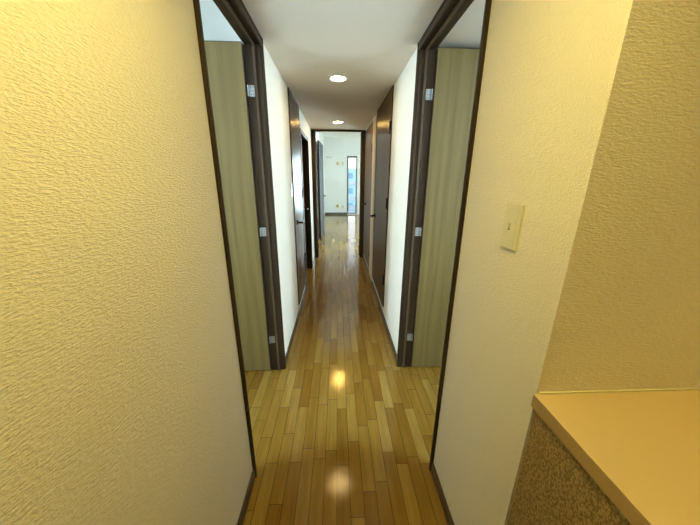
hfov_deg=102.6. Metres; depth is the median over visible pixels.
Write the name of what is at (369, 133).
door
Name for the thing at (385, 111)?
door
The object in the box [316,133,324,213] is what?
wall
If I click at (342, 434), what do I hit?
floor
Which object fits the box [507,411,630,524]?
wall
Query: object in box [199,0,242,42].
wall
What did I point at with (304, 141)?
door
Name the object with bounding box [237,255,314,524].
baseboard
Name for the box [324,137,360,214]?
wall
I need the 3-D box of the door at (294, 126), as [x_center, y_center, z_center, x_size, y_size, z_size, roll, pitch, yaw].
[-0.510,-0.607,2.948,0.069,1.996,0.652,0,17,-3]
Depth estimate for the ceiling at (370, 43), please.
1.57 m
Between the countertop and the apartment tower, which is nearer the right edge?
the countertop
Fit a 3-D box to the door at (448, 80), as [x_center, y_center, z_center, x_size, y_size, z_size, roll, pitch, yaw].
[0.812,-0.094,1.502,0.853,2.112,0.835,0,17,-3]
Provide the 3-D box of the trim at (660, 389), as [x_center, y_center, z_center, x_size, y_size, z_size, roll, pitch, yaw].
[0.637,0.304,0.664,0.390,0.004,0.004,0,17,-3]
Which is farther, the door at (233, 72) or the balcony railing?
the balcony railing
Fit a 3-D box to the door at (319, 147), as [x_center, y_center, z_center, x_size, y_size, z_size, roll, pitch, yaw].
[-0.669,-1.693,6.656,0.099,2.130,1.071,1,17,1]
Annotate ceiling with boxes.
[242,0,484,129]
[322,133,360,137]
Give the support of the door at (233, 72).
in the wall at (122, 400)
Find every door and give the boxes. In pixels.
[193,0,285,477]
[287,87,305,304]
[300,128,312,289]
[316,140,325,239]
[362,121,372,266]
[370,85,393,306]
[397,0,491,470]
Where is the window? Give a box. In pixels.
[347,156,356,213]
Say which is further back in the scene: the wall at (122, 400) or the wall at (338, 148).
the wall at (338, 148)
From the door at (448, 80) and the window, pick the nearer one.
the door at (448, 80)
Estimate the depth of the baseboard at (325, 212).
10.80 m
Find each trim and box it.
[369,113,376,280]
[538,388,697,394]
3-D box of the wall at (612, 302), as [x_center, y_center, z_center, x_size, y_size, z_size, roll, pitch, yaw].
[0.685,0.011,0.631,0.496,2.420,0.100,0,17,-3]
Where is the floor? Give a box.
[243,214,447,524]
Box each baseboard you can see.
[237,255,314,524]
[325,212,346,214]
[363,255,453,524]
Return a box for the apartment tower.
[348,168,356,204]
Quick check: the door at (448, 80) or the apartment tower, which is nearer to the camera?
the door at (448, 80)
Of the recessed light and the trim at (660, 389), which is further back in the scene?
the recessed light
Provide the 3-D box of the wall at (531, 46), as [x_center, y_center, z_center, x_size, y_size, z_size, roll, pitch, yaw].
[0.385,-0.630,2.714,0.085,2.420,4.280,0,17,-3]
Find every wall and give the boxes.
[0,0,314,524]
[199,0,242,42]
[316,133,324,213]
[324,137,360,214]
[363,0,586,524]
[478,0,699,524]
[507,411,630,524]
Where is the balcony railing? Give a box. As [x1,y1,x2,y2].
[348,197,355,210]
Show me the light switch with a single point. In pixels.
(514, 213)
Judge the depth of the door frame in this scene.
4.73 m
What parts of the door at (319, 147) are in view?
frame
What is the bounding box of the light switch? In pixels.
[501,203,524,251]
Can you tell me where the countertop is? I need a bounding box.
[531,390,699,524]
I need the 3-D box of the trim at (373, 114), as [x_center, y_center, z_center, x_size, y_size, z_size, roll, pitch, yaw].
[0.270,-0.763,3.605,0.065,2.027,0.290,0,17,-3]
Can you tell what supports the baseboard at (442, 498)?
attached to the wall at (531, 46)
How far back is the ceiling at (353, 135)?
9.54 m

